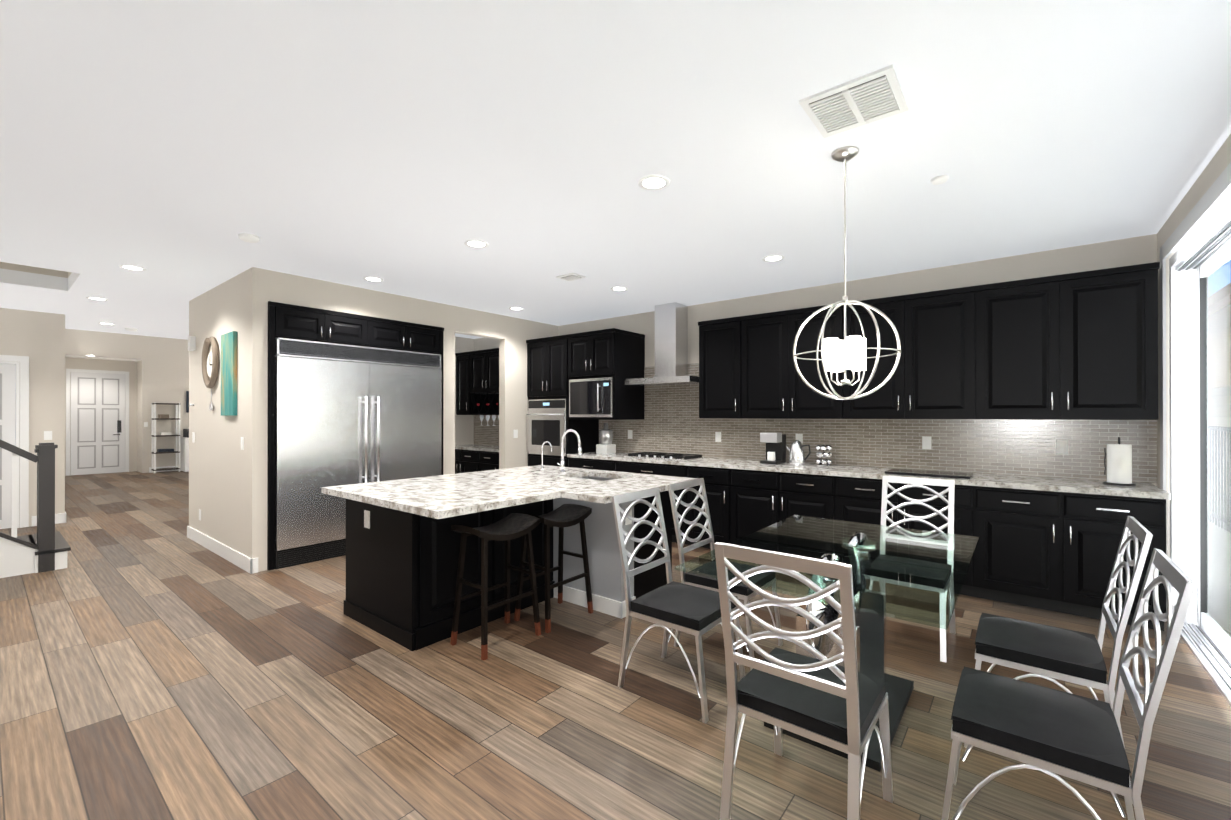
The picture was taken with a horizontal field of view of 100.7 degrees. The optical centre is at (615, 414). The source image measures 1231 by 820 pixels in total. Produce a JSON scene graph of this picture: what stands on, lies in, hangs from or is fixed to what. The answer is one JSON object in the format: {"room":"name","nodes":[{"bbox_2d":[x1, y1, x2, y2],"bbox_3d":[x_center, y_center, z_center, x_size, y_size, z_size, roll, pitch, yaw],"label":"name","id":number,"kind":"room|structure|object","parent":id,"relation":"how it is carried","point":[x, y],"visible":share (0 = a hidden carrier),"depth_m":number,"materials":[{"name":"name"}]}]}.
{"room":"dining room and kitchen","nodes":[
{"label":"dining room and kitchen","id":0,"kind":"room"},
{"bbox_2d":[0,471,1230,819],"bbox_3d":[-5.061,1.486,7.660,19.380,0.100,10.500,0,0,39],"label":"floor","id":1,"kind":"structure","parent":0,"point":[156,663],"depth_m":2.44,"materials":[{"name":"brown wood"}]},
{"bbox_2d":[0,439,70,577],"bbox_3d":[-6.298,0.047,4.084,1.075,2.762,2.576,0,0,39],"label":"staircase","id":2,"kind":"structure","parent":1,"relation":"on","point":[46,547],"depth_m":4.62,"materials":[{"name":"white"}]},
{"bbox_2d":[151,403,179,472],"bbox_3d":[-11.309,0.577,12.834,0.320,1.740,0.500,0,0,39],"label":"shelf unit","id":3,"kind":"object","parent":1,"relation":"on","point":[154,435],"visible":0.98,"depth_m":12.74,"materials":[{"name":"silver metal"}]},
{"bbox_2d":[180,429,188,471],"bbox_3d":[-10.882,0.908,13.240,0.480,1.080,0.550,0,0,39],"label":"base cabinet","id":4,"kind":"object","parent":1,"relation":"on","point":[184,453],"visible":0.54,"depth_m":12.95,"materials":[{"name":"white wood"}]},
{"bbox_2d":[267,301,443,569],"bbox_3d":[-2.885,0.197,5.597,0.758,2.468,1.808,0,0,39],"label":"surround","id":5,"kind":"object","parent":1,"relation":"on","point":[290,321],"visible":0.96,"depth_m":5.06,"materials":[{"name":"black wood"}]},
{"bbox_2d":[275,337,441,568],"bbox_3d":[-2.838,0.361,5.560,0.798,2.140,1.700,0,0,39],"label":"refrigerator","id":6,"kind":"object","parent":1,"relation":"on","point":[348,414],"visible":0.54,"depth_m":5.12,"materials":[{"name":"silver metal"}]},
{"bbox_2d":[455,448,482,473],"bbox_3d":[-2.261,0.997,8.346,1.039,0.880,0.606,0,0,39],"label":"base cabinet","id":7,"kind":"object","parent":1,"relation":"on","point":[466,459],"depth_m":8.00,"materials":[{"name":"wood"}]},
{"bbox_2d":[455,444,498,451],"bbox_3d":[-1.911,0.537,8.062,1.950,0.040,0.618,0,0,39],"label":"countertop","id":8,"kind":"structure","parent":7,"relation":"on","point":[482,447],"depth_m":8.16,"materials":[{"name":"white stone"}]},
{"bbox_2d":[483,452,498,470],"bbox_3d":[-1.557,0.996,7.783,1.040,0.880,0.606,0,0,39],"label":"base cabinet","id":9,"kind":"object","parent":1,"relation":"on","point":[490,459],"depth_m":7.65,"materials":[{"name":"wood"}]},
{"bbox_2d":[450,513,540,659],"bbox_3d":[-0.752,1.047,3.233,0.336,0.760,0.470,0,0,39],"label":"bar stool","id":10,"kind":"object","parent":1,"relation":"on","point":[508,528],"visible":1,"depth_m":3.16,"materials":[{"name":"wood"}]},
{"bbox_2d":[341,493,671,650],"bbox_3d":[-0.731,0.987,3.881,1.604,0.880,1.881,0,0,39],"label":"kitchen island","id":11,"kind":"object","parent":1,"relation":"on","point":[403,539],"depth_m":3.48,"materials":[{"name":"black wood"}]},
{"bbox_2d":[321,477,560,520],"bbox_3d":[-1.204,0.527,3.454,1.440,0.040,0.900,0,0,39],"label":"island countertop","id":12,"kind":"structure","parent":11,"relation":"on","point":[438,498],"depth_m":3.27,"materials":[{"name":"white stone"}]},
{"bbox_2d":[437,465,592,480],"bbox_3d":[-0.808,0.529,4.469,0.790,0.040,1.180,0,0,39],"label":"island countertop","id":13,"kind":"structure","parent":11,"relation":"on","point":[521,473],"depth_m":4.40,"materials":[{"name":"white stone"}]},
{"bbox_2d":[541,441,551,469],"bbox_3d":[-0.629,0.375,4.646,0.143,0.267,0.032,0,0,39],"label":"faucet","id":14,"kind":"object","parent":13,"relation":"on","point":[542,467],"visible":1,"depth_m":4.67,"materials":[{"name":"silver metal"}]},
{"bbox_2d":[557,429,582,472],"bbox_3d":[-0.394,0.317,4.398,0.263,0.381,0.091,0,0,39],"label":"kitchen faucet","id":15,"kind":"object","parent":13,"relation":"on","point":[562,464],"visible":1,"depth_m":4.45,"materials":[{"name":"silver metal"}]},
{"bbox_2d":[501,469,636,488],"bbox_3d":[-0.297,0.528,4.060,0.520,0.040,1.180,0,0,39],"label":"island countertop","id":16,"kind":"structure","parent":11,"relation":"on","point":[534,482],"depth_m":3.92,"materials":[{"name":"white stone"}]},
{"bbox_2d":[581,473,612,480],"bbox_3d":[-0.159,0.632,4.232,0.520,0.192,0.400,0,0,39],"label":"sink","id":17,"kind":"object","parent":16,"relation":"in","point":[594,475],"depth_m":4.49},
{"bbox_2d":[561,473,698,504],"bbox_3d":[0.106,0.527,3.739,0.510,0.040,1.180,0,0,39],"label":"island countertop","id":18,"kind":"structure","parent":11,"relation":"on","point":[601,492],"depth_m":3.59,"materials":[{"name":"white stone"}]},
{"bbox_2d":[514,504,592,632],"bbox_3d":[-0.431,1.048,3.603,0.336,0.760,0.470,0,0,39],"label":"bar stool","id":19,"kind":"object","parent":1,"relation":"on","point":[561,517],"visible":0.85,"depth_m":3.58,"materials":[{"name":"wood"}]},
{"bbox_2d":[526,335,601,466],"bbox_3d":[-0.739,0.205,7.115,0.785,2.460,0.655,0,0,39],"label":"tall cabinet","id":20,"kind":"object","parent":1,"relation":"on","point":[546,357],"depth_m":6.86,"materials":[{"name":"wood"}]},
{"bbox_2d":[566,458,617,470],"bbox_3d":[-0.099,0.994,6.606,0.850,0.880,0.625,0,0,39],"label":"base cabinet","id":21,"kind":"object","parent":1,"relation":"on","point":[609,464],"depth_m":6.34,"materials":[{"name":"wood"}]},
{"bbox_2d":[618,458,693,544],"bbox_3d":[0.569,0.992,6.072,1.139,0.880,0.625,0,0,39],"label":"base cabinet","id":22,"kind":"object","parent":1,"relation":"on","point":[676,469],"depth_m":5.62,"materials":[{"name":"wood"}]},
{"bbox_2d":[611,488,744,722],"bbox_3d":[0.332,0.929,2.699,0.565,0.995,0.444,0,0,39],"label":"dining chair","id":23,"kind":"object","parent":1,"relation":"on","point":[690,609],"visible":0.96,"depth_m":2.66,"materials":[{"name":"metal"}]},
{"bbox_2d":[694,466,737,548],"bbox_3d":[1.159,0.991,5.600,0.649,0.880,0.625,0,0,39],"label":"base cabinet","id":24,"kind":"object","parent":1,"relation":"on","point":[721,482],"depth_m":5.27,"materials":[{"name":"wood"}]},
{"bbox_2d":[668,478,782,669],"bbox_3d":[0.679,0.930,3.165,0.565,0.995,0.444,0,0,39],"label":"dining chair","id":25,"kind":"object","parent":1,"relation":"on","point":[743,591],"visible":0.69,"depth_m":3.15,"materials":[{"name":"metal"}]},
{"bbox_2d":[738,466,845,562],"bbox_3d":[1.757,0.990,5.123,1.159,0.880,0.625,0,0,39],"label":"base cabinet","id":26,"kind":"object","parent":1,"relation":"on","point":[766,498],"depth_m":4.83,"materials":[{"name":"wood"}]},
{"bbox_2d":[714,542,892,819],"bbox_3d":[0.675,0.927,1.799,0.444,0.995,0.565,0,0,39],"label":"dining chair","id":27,"kind":"object","parent":1,"relation":"on","point":[823,699],"visible":1,"depth_m":1.66,"materials":[{"name":"metal"}]},
{"bbox_2d":[675,515,978,771],"bbox_3d":[1.116,1.027,2.495,1.000,0.795,1.500,0,0,39],"label":"dining table","id":28,"kind":"object","parent":1,"relation":"on","point":[870,610],"visible":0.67,"depth_m":2.49,"materials":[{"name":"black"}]},
{"bbox_2d":[869,476,955,661],"bbox_3d":[1.902,0.930,3.287,0.444,0.995,0.565,0,0,39],"label":"dining chair","id":29,"kind":"object","parent":1,"relation":"on","point":[922,482],"visible":0.5,"depth_m":3.35,"materials":[{"name":"metal"}]},
{"bbox_2d":[846,474,985,598],"bbox_3d":[2.554,0.989,4.486,1.159,0.880,0.625,0,0,39],"label":"base cabinet","id":30,"kind":"object","parent":1,"relation":"on","point":[863,495],"depth_m":4.09,"materials":[{"name":"wood"}]},
{"bbox_2d":[964,516,1152,803],"bbox_3d":[1.848,0.928,2.179,0.565,0.995,0.444,0,0,39],"label":"dining chair","id":31,"kind":"object","parent":1,"relation":"on","point":[1047,652],"visible":0.77,"depth_m":2.08,"materials":[{"name":"fabric"}]},
{"bbox_2d":[942,548,1195,819],"bbox_3d":[1.396,0.927,1.645,0.565,0.995,0.444,0,0,39],"label":"dining chair","id":32,"kind":"object","parent":1,"relation":"on","point":[1049,731],"visible":1,"depth_m":1.55,"materials":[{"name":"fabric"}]},
{"bbox_2d":[986,486,1169,630],"bbox_3d":[3.323,0.988,3.871,1.089,0.880,0.625,0,0,39],"label":"base cabinet","id":33,"kind":"object","parent":1,"relation":"on","point":[1052,550],"depth_m":3.62,"materials":[{"name":"wood"}]},
{"bbox_2d":[566,450,1169,497],"bbox_3d":[1.663,0.530,5.194,5.363,0.040,0.638,0,0,39],"label":"countertop","id":34,"kind":"structure","parent":33,"relation":"on","point":[1095,485],"depth_m":4.33,"materials":[{"name":"white stone"}]},
{"bbox_2d":[596,423,615,453],"bbox_3d":[-0.125,0.312,6.727,0.180,0.400,0.200,0,0,39],"label":"food processor","id":35,"kind":"object","parent":34,"relation":"on","point":[605,446],"visible":1,"depth_m":6.66,"materials":[{"name":"white plastic"}]},
{"bbox_2d":[760,432,785,463],"bbox_3d":[1.651,0.349,5.346,0.180,0.320,0.260,0,0,39],"label":"coffee maker","id":36,"kind":"object","parent":34,"relation":"on","point":[775,448],"visible":1,"depth_m":5.31,"materials":[{"name":"black plastic"}]},
{"bbox_2d":[785,440,810,464],"bbox_3d":[1.862,0.383,5.215,0.264,0.250,0.160,0,0,39],"label":"kettle","id":37,"kind":"object","parent":34,"relation":"on","point":[796,453],"visible":1,"depth_m":5.16,"materials":[{"name":"silver metal"}]},
{"bbox_2d":[816,444,831,465],"bbox_3d":[2.073,0.403,5.072,0.164,0.210,0.157,0,0,39],"label":"decor","id":38,"kind":"object","parent":34,"relation":"on","point":[823,462],"visible":0.98,"depth_m":5.02,"materials":[{"name":"silver metal"}]},
{"bbox_2d":[885,468,972,478],"bbox_3d":[2.661,0.497,4.334,0.600,0.018,0.380,0,0,39],"label":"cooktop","id":39,"kind":"object","parent":34,"relation":"on","point":[936,473],"visible":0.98,"depth_m":4.28,"materials":[{"name":"black glass"}]},
{"bbox_2d":[1103,437,1135,485],"bbox_3d":[3.644,0.335,3.690,0.170,0.340,0.170,0,0,39],"label":"paper towel holder","id":40,"kind":"object","parent":34,"relation":"on","point":[1119,464],"visible":0.98,"depth_m":3.65,"materials":[{"name":"white paper"}]},
{"bbox_2d":[0,134,1230,571],"bbox_3d":[-5.061,-0.314,7.664,19.380,3.500,10.500,0,0,39],"label":"wall","id":41,"kind":"structure","parent":0,"point":[228,486],"depth_m":5.66,"materials":[{"name":"beige paint"}]},
{"bbox_2d":[0,355,28,528],"bbox_3d":[-7.886,0.345,6.080,0.179,2.175,1.170,0,0,39],"label":"door","id":42,"kind":"structure","parent":41,"relation":"attached to","point":[14,402],"depth_m":6.44,"materials":[{"name":"white wood"}]},
{"bbox_2d":[32,513,63,525],"bbox_3d":[-7.389,1.369,6.641,0.014,0.130,0.280,0,0,39],"label":"baseboard","id":43,"kind":"structure","parent":41,"relation":"attached to","point":[59,518],"depth_m":6.70,"materials":[{"name":"white wood"}]},
{"bbox_2d":[44,431,51,439],"label":"light switches","id":44,"kind":"object","parent":41,"relation":"attached to","point":[47,435],"depth_m":6.64,"materials":[{"name":"white plastic"}]},
{"bbox_2d":[66,369,128,475],"bbox_3d":[-12.587,0.181,12.428,0.109,2.530,1.090,0,0,39],"label":"door","id":45,"kind":"structure","parent":41,"relation":"attached to","point":[97,439],"depth_m":12.42,"materials":[{"name":"white wood"}]},
{"bbox_2d":[149,466,180,472],"bbox_3d":[-10.002,1.386,14.745,0.014,0.130,5.200,0,0,39],"label":"baseboard","id":46,"kind":"structure","parent":41,"relation":"attached to","point":[163,466],"depth_m":12.93,"materials":[{"name":"white"}]},
{"bbox_2d":[186,391,188,412],"bbox_3d":[-11.107,-0.332,13.352,0.029,0.560,0.200,0,0,39],"label":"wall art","id":47,"kind":"object","parent":41,"relation":"attached to","point":[187,401],"visible":0.29,"depth_m":13.28,"materials":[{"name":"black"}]},
{"bbox_2d":[188,336,195,350],"bbox_3d":[-4.821,-0.808,5.802,0.120,0.160,0.049,0,0,39],"label":"sensor","id":48,"kind":"object","parent":41,"relation":"attached to","point":[191,343],"visible":1,"depth_m":5.77,"materials":[{"name":"white plastic"}]},
{"bbox_2d":[192,432,194,442],"label":"light switches","id":49,"kind":"object","parent":41,"relation":"attached to","point":[193,433],"depth_m":5.82,"materials":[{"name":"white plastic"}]},
{"bbox_2d":[202,336,218,409],"bbox_3d":[-4.230,-0.427,5.323,0.456,0.765,0.056,0,0,39],"label":"wall clock","id":50,"kind":"object","parent":41,"relation":"attached to","point":[210,364],"visible":1,"depth_m":5.31,"materials":[{"name":"brown wood"}]},
{"bbox_2d":[187,526,255,573],"bbox_3d":[-4.121,1.366,5.268,2.194,0.130,0.024,0,0,39],"label":"baseboard","id":51,"kind":"structure","parent":41,"relation":"attached to","point":[240,560],"depth_m":5.08,"materials":[{"name":"white wood"}]},
{"bbox_2d":[221,331,236,415],"bbox_3d":[-3.765,-0.390,4.968,0.390,0.800,0.034,0,0,39],"label":"painting","id":52,"kind":"object","parent":41,"relation":"attached to","point":[229,374],"visible":1,"depth_m":4.90},
{"bbox_2d":[241,437,243,449],"label":"light switches","id":53,"kind":"object","parent":41,"relation":"attached to","point":[242,438],"depth_m":4.74,"materials":[{"name":"white plastic"}]},
{"bbox_2d":[455,352,490,415],"bbox_3d":[-2.408,-0.507,8.633,0.454,1.030,0.367,0,0,39],"label":"upper cabinet","id":54,"kind":"object","parent":41,"relation":"attached to","point":[466,404],"depth_m":8.49,"materials":[{"name":"wood"}]},
{"bbox_2d":[471,348,498,395],"bbox_3d":[-1.952,-0.683,8.270,0.840,0.680,0.367,0,0,39],"label":"upper cabinet","id":55,"kind":"object","parent":41,"relation":"attached to","point":[477,384],"depth_m":8.15,"materials":[{"name":"wood"}]},
{"bbox_2d":[513,430,517,437],"label":"light switches","id":56,"kind":"object","parent":41,"relation":"attached to","point":[515,432],"depth_m":6.97,"materials":[{"name":"white plastic"}]},
{"bbox_2d":[566,328,645,421],"bbox_3d":[-0.153,-0.481,6.654,0.850,1.090,0.647,0,0,39],"label":"upper cabinet","id":57,"kind":"object","parent":41,"relation":"attached to","point":[599,362],"depth_m":6.38,"materials":[{"name":"wood"}]},
{"bbox_2d":[625,302,698,385],"bbox_3d":[0.617,-0.844,6.136,0.910,0.962,0.478,0,0,39],"label":"range hood","id":58,"kind":"object","parent":41,"relation":"attached to","point":[671,343],"visible":0.96,"depth_m":6.10,"materials":[{"name":"silver metal"}]},
{"bbox_2d":[698,316,745,417],"bbox_3d":[1.272,-0.493,5.694,0.575,1.070,0.367,0,0,39],"label":"upper cabinet","id":59,"kind":"object","parent":41,"relation":"attached to","point":[722,342],"depth_m":5.55,"materials":[{"name":"wood"}]},
{"bbox_2d":[746,305,849,421],"bbox_3d":[1.845,-0.494,5.236,1.149,1.070,0.367,0,0,39],"label":"upper cabinet","id":60,"kind":"object","parent":41,"relation":"attached to","point":[775,389],"depth_m":5.09,"materials":[{"name":"wood"}]},
{"bbox_2d":[850,284,989,421],"bbox_3d":[2.642,-0.496,4.600,1.149,1.070,0.367,0,0,39],"label":"upper cabinet","id":61,"kind":"object","parent":41,"relation":"attached to","point":[942,372],"depth_m":4.35,"materials":[{"name":"wood"}]},
{"bbox_2d":[990,262,1159,421],"bbox_3d":[3.415,-0.497,3.982,1.089,1.070,0.367,0,0,39],"label":"upper cabinet","id":62,"kind":"object","parent":41,"relation":"attached to","point":[1014,397],"depth_m":3.76,"materials":[{"name":"wood"}]},
{"bbox_2d":[1160,162,1230,706],"bbox_3d":[1.693,0.121,0.759,0.183,2.600,7.145,0,0,39],"label":"door frame","id":63,"kind":"structure","parent":41,"relation":"attached to","point":[1201,254],"depth_m":3.33,"materials":[{"name":"grey"}]},
{"bbox_2d":[0,0,1230,339],"bbox_3d":[-5.061,-2.094,7.668,19.380,1.540,10.500,0,0,39],"label":"ceiling","id":64,"kind":"structure","parent":0,"point":[406,148],"depth_m":2.51,"materials":[{"name":"white paint"}]},
{"bbox_2d":[86,297,107,300],"bbox_3d":[-5.931,-1.324,5.840,0.184,0.006,0.184,0,0,39],"label":"recessed light","id":65,"kind":"object","parent":64,"relation":"in","point":[97,298],"visible":0.98,"depth_m":5.82,"materials":[{"name":"white"}]},
{"bbox_2d":[125,328,136,330],"bbox_3d":[-7.458,-1.305,7.854,0.136,0.035,0.136,0,0,39],"label":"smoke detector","id":66,"kind":"object","parent":64,"relation":"attached to","point":[130,329],"visible":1,"depth_m":7.82,"materials":[{"name":"white plastic"}]},
{"bbox_2d":[119,265,145,270],"bbox_3d":[-4.372,-1.327,4.619,0.184,0.006,0.184,0,0,39],"label":"recessed light","id":67,"kind":"object","parent":64,"relation":"in","point":[132,267],"visible":0.98,"depth_m":4.60,"materials":[{"name":"white"}]},
{"bbox_2d":[238,233,259,242],"bbox_3d":[-2.738,-1.314,3.813,0.136,0.035,0.136,0,0,39],"label":"smoke detector","id":68,"kind":"object","parent":64,"relation":"attached to","point":[249,238],"visible":1,"depth_m":3.78,"materials":[{"name":"white plastic"}]},
{"bbox_2d":[363,277,383,281],"bbox_3d":[-2.373,-1.326,5.006,0.184,0.006,0.184,0,0,39],"label":"recessed light","id":69,"kind":"object","parent":64,"relation":"in","point":[374,279],"visible":0.98,"depth_m":5.01,"materials":[{"name":"white"}]},
{"bbox_2d":[464,240,488,247],"bbox_3d":[-1.084,-1.329,3.976,0.184,0.006,0.184,0,0,39],"label":"recessed light","id":70,"kind":"object","parent":64,"relation":"in","point":[476,243],"visible":0.98,"depth_m":3.96,"materials":[{"name":"white"}]},
{"bbox_2d":[509,307,523,309],"bbox_3d":[-1.238,-1.323,6.378,0.184,0.006,0.184,0,0,39],"label":"recessed light","id":71,"kind":"object","parent":64,"relation":"in","point":[515,308],"visible":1,"depth_m":6.37,"materials":[{"name":"white"}]},
{"bbox_2d":[556,273,585,280],"bbox_3d":[-0.427,-1.319,4.911,0.220,0.020,0.180,0,0,39],"label":"ceiling vent","id":72,"kind":"object","parent":64,"relation":"in","point":[571,277],"visible":1,"depth_m":4.87,"materials":[{"name":"white metal"}]},
{"bbox_2d":[611,286,627,290],"bbox_3d":[0.040,-1.325,5.383,0.184,0.006,0.184,0,0,39],"label":"recessed light","id":73,"kind":"object","parent":64,"relation":"in","point":[619,288],"visible":1,"depth_m":5.36,"materials":[{"name":"white"}]},
{"bbox_2d":[638,175,669,190],"bbox_3d":[0.221,-1.331,2.934,0.184,0.006,0.184,0,0,39],"label":"recessed light","id":74,"kind":"object","parent":64,"relation":"in","point":[654,182],"visible":1,"depth_m":2.92,"materials":[{"name":"white"}]},
{"bbox_2d":[762,255,784,261],"bbox_3d":[1.345,-1.328,4.340,0.184,0.006,0.184,0,0,39],"label":"recessed light","id":75,"kind":"object","parent":64,"relation":"in","point":[772,258],"visible":1,"depth_m":4.34,"materials":[{"name":"white"}]},
{"bbox_2d":[793,146,900,399],"bbox_3d":[1.169,-0.704,2.597,0.498,1.260,0.498,0,0,39],"label":"pendant light","id":76,"kind":"object","parent":64,"relation":"hanging from","point":[849,352],"visible":1,"depth_m":2.57,"materials":[{"name":"silver metal"}]},
{"bbox_2d":[799,64,908,137],"bbox_3d":[1.028,-1.325,2.193,0.355,0.021,0.350,0,0,39],"label":"ceiling vent","id":77,"kind":"object","parent":64,"relation":"in","point":[874,96],"visible":1,"depth_m":2.16,"materials":[{"name":"white metal"}]},
{"bbox_2d":[930,175,948,184],"bbox_3d":[1.834,-1.324,2.886,0.090,0.020,0.090,0,0,39],"label":"ceiling sensor","id":78,"kind":"object","parent":64,"relation":"attached to","point":[941,179],"visible":1,"depth_m":2.87,"materials":[{"name":"white plastic"}]},
{"label":"outside","id":79,"kind":"structure","parent":0,"visible":0},
{"bbox_2d":[1209,492,1230,635],"bbox_3d":[25.183,1.532,19.399,13.220,0.100,78.000,0,0,39],"label":"patio","id":80,"kind":"structure","parent":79,"point":[1220,558],"depth_m":4.68,"materials":[{"name":"grey"}]},
{"bbox_2d":[1208,382,1230,493],"bbox_3d":[21.597,0.468,22.266,0.280,2.040,78.000,0,0,39],"label":"fence","id":81,"kind":"object","parent":80,"relation":"on","point":[1211,418],"depth_m":9.55,"materials":[{"name":"beige paint"}]},
{"bbox_2d":[1208,426,1230,531],"bbox_3d":[12.147,0.815,12.024,0.040,1.300,22.200,0,0,39],"label":"metal fence","id":82,"kind":"object","parent":80,"relation":"on","point":[1228,498],"depth_m":6.51,"materials":[{"name":"black"}]},
{"bbox_2d":[1208,283,1230,384],"bbox_3d":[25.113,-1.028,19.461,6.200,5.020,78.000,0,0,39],"label":"neighbouring house","id":83,"kind":"structure","parent":80,"relation":"on","point":[1217,337],"depth_m":15.62,"materials":[{"name":"beige paint"}]}
]}

